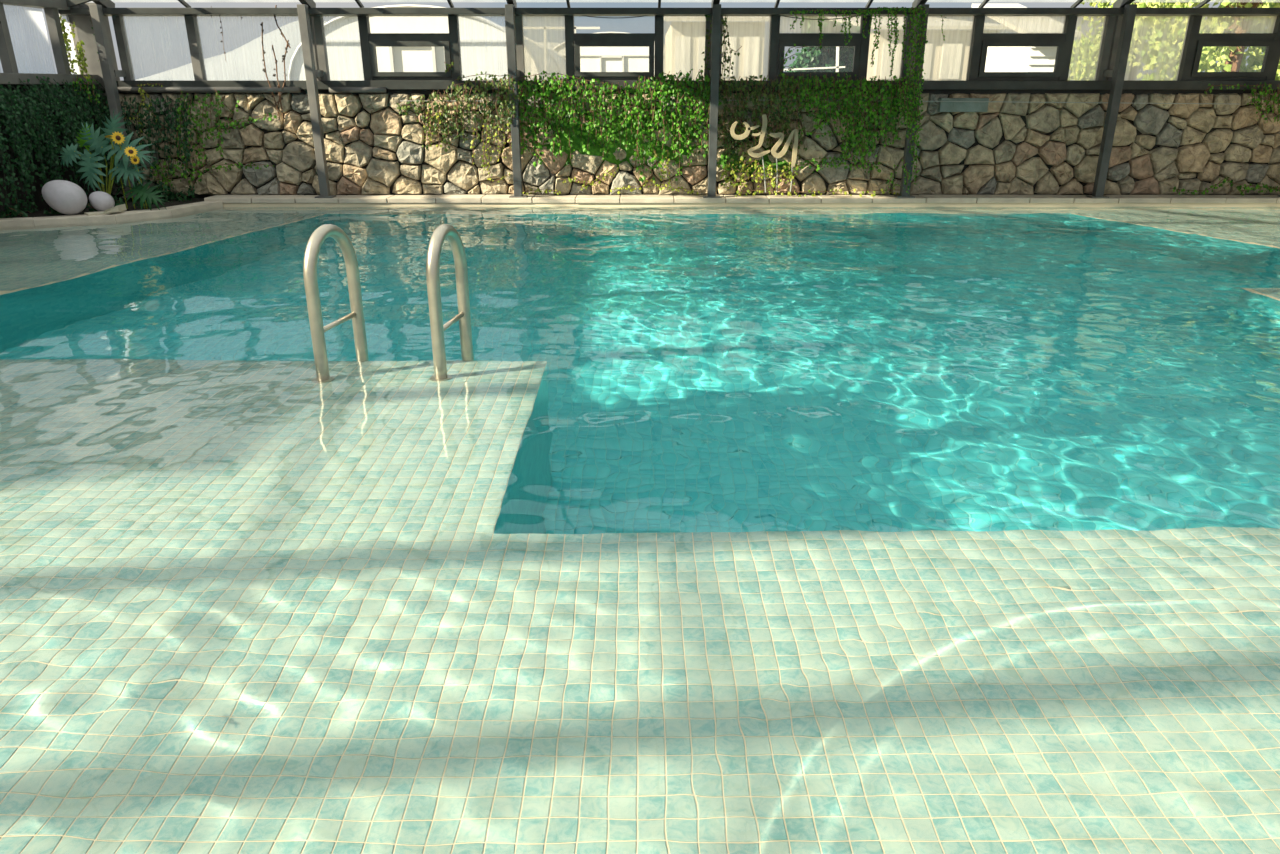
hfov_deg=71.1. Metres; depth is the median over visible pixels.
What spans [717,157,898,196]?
ivy
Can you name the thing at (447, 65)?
climbing vine
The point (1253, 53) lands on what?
tree
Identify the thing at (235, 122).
creeper
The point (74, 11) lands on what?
horizontal beam
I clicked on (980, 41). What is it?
window
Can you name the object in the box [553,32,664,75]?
greenhouse
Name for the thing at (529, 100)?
wire
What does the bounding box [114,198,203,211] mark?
ground cover
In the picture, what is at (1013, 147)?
wall
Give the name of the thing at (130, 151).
sunflower
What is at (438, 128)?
vine
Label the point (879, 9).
hanging fern
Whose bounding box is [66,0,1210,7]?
ceiling
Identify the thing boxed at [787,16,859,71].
tree
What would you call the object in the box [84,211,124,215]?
stone slab
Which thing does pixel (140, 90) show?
vine
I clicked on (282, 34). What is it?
vine
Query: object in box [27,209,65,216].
planter
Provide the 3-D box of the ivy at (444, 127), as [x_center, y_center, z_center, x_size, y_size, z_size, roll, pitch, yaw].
[-1.735,-3.055,8.686,1.224,0.750,0.219,0,21,0]
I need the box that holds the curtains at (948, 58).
[827,17,1009,80]
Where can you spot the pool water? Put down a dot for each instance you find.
(718, 530)
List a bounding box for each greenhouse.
[288,4,565,80]
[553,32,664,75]
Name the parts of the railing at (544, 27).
post, rail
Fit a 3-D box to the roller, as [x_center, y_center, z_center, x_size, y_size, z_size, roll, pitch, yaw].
[-2.741,-3.276,8.693,0.545,0.053,0.053,0,21,0]
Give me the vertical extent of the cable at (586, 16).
0.042 m
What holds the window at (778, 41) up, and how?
in the wall at (1013, 147)
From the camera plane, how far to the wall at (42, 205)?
8.12 m
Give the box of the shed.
[971,4,1081,71]
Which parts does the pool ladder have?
handrail, handrail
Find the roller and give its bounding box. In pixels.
[329,87,386,92]
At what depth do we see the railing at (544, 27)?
11.88 m
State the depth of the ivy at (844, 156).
8.83 m
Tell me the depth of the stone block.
7.91 m
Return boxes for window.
[0,3,70,73]
[112,16,320,80]
[313,16,507,80]
[515,16,711,80]
[719,16,914,80]
[909,16,1115,80]
[1105,16,1279,80]
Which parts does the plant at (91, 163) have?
stem, stem, stem, stem, stem, stem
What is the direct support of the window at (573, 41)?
in the wall at (1013, 147)
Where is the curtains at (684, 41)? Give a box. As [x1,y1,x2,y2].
[664,16,769,80]
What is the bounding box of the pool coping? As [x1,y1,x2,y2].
[0,195,1279,226]
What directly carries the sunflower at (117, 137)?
on the ground cover at (129, 205)
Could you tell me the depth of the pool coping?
8.85 m
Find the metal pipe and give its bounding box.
[100,87,300,92]
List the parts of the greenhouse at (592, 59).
door frame, rail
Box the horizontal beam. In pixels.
[58,8,1279,15]
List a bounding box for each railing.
[500,26,599,79]
[783,47,844,71]
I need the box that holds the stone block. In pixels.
[104,204,126,212]
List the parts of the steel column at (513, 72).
plate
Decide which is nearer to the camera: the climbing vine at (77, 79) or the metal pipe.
the climbing vine at (77, 79)
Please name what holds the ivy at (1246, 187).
on the pool coping
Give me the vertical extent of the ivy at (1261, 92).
0.402 m
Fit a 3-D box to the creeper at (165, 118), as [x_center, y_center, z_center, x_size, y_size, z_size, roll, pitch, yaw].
[-4.857,-2.797,8.773,1.052,0.874,0.181,0,21,0]
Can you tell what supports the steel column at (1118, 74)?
on the pool coping
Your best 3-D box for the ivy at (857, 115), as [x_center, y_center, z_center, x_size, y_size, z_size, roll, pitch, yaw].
[1.980,-2.976,8.665,1.261,0.860,0.210,1,21,3]
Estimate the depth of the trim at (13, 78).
7.99 m
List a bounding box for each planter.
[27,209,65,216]
[75,205,94,214]
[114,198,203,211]
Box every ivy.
[397,71,522,151]
[518,70,643,166]
[523,150,697,194]
[632,69,721,182]
[692,74,806,167]
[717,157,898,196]
[781,72,909,162]
[784,129,880,172]
[885,5,927,193]
[1171,177,1279,194]
[1204,82,1279,123]
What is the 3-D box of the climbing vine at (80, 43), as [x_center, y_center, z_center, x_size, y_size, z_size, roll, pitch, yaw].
[-5.264,-3.521,8.326,0.217,0.588,0.084,4,21,11]
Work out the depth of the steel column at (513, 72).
8.55 m
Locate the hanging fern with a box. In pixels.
[790,7,928,76]
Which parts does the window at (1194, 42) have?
pane, sash sill, sash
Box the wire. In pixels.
[529,100,1235,103]
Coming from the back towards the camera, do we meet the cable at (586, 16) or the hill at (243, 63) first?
the hill at (243, 63)
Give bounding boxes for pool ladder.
[303,224,472,368]
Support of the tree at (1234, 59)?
on the ground
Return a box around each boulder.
[42,180,86,214]
[89,191,114,210]
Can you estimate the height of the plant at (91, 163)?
0.893 m
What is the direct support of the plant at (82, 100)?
hanging from the wall at (42, 205)
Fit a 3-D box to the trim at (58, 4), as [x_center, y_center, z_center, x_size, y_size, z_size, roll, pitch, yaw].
[-6.292,-2.082,3.435,0.160,0.100,10.864,4,21,9]
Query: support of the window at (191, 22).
in the wall at (1013, 147)
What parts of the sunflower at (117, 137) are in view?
stem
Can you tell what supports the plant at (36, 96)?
hanging from the wall at (42, 205)
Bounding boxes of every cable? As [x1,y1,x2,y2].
[586,16,643,17]
[784,16,855,19]
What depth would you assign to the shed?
11.83 m
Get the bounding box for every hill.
[135,20,327,80]
[538,42,560,48]
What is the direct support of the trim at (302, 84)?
attached to the wall at (1013, 147)
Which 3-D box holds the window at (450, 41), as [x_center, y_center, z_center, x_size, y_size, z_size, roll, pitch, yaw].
[-2.164,-3.654,8.643,1.896,0.585,0.105,0,21,0]
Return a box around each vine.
[60,14,90,78]
[63,75,99,102]
[129,83,161,144]
[210,6,241,59]
[260,5,290,121]
[422,106,511,182]
[444,62,453,72]
[503,74,517,123]
[701,15,741,80]
[780,44,806,73]
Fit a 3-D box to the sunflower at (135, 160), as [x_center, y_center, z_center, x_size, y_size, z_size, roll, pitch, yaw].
[-4.540,-2.229,8.160,0.068,0.488,0.181,-3,21,-8]
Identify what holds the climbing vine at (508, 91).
attached to the steel column at (513, 72)
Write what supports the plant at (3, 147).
hanging from the wall at (42, 205)
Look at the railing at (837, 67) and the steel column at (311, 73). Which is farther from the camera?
the railing at (837, 67)
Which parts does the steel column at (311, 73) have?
plate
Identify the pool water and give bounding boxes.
[0,206,1279,853]
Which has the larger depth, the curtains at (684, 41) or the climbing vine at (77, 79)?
the curtains at (684, 41)
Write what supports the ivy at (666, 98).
attached to the wall at (1013, 147)
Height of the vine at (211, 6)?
0.488 m
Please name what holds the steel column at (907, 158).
on the pool coping
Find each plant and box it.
[0,76,100,207]
[0,91,34,212]
[46,79,125,195]
[58,111,172,209]
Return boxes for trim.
[0,0,79,9]
[0,73,98,84]
[116,81,1279,88]
[126,89,1279,93]
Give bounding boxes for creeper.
[102,95,193,182]
[150,88,276,190]
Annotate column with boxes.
[66,3,119,98]
[89,4,136,197]
[297,4,335,197]
[505,4,527,197]
[702,4,720,197]
[894,4,928,197]
[1086,4,1137,197]
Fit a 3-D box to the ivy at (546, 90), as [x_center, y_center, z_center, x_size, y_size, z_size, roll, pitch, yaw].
[-0.606,-2.995,8.713,1.312,0.891,0.231,0,21,0]
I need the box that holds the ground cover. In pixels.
[0,182,194,217]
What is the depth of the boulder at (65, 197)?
7.75 m
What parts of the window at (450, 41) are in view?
sash, sash sill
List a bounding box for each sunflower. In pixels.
[105,135,127,208]
[111,132,134,208]
[124,146,144,208]
[130,156,147,208]
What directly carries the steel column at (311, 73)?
on the pool coping
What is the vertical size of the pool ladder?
1.622 m
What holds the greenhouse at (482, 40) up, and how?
on the ground
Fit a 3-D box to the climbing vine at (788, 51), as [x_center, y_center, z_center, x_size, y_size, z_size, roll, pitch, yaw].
[1.476,-3.530,8.593,0.257,0.275,0.070,0,21,0]
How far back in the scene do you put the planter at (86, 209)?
8.15 m
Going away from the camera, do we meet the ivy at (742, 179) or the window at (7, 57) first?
the window at (7, 57)
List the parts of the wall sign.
support rod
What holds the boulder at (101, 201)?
on the planter at (86, 209)
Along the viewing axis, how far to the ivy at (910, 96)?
8.44 m
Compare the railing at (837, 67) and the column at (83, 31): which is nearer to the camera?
the column at (83, 31)
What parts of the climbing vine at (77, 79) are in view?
stem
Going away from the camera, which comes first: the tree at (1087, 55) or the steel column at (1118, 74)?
the steel column at (1118, 74)
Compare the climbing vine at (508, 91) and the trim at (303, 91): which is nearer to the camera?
the climbing vine at (508, 91)
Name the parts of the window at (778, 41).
pane, sash sill, sash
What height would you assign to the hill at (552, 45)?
4.391 m
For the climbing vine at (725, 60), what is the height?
0.618 m
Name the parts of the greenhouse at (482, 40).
door frame, rail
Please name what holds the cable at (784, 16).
hanging from the horizontal beam
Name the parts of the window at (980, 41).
sash sill, sash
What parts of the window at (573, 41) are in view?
sash, sash sill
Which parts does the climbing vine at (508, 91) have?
stem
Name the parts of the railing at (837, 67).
rail, post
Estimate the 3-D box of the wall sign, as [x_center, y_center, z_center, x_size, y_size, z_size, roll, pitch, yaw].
[1.206,-2.674,8.766,0.664,0.737,0.030,0,21,0]
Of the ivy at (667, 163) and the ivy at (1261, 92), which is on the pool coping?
the ivy at (667, 163)
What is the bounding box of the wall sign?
[730,114,797,192]
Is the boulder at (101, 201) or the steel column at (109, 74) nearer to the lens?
the boulder at (101, 201)
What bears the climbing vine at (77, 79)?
on the trim at (13, 78)
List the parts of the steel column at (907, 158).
plate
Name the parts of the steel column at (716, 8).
plate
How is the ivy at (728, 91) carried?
attached to the wall at (1013, 147)
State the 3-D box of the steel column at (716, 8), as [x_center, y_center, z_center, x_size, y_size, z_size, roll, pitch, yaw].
[0.710,-3.130,8.679,0.170,1.735,0.350,0,21,0]
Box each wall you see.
[0,84,120,215]
[98,93,1279,197]
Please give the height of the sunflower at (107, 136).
0.660 m
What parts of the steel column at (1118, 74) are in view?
plate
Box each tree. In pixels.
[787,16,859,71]
[1067,0,1191,80]
[1128,0,1279,80]
[1249,16,1279,75]
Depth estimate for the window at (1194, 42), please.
8.61 m

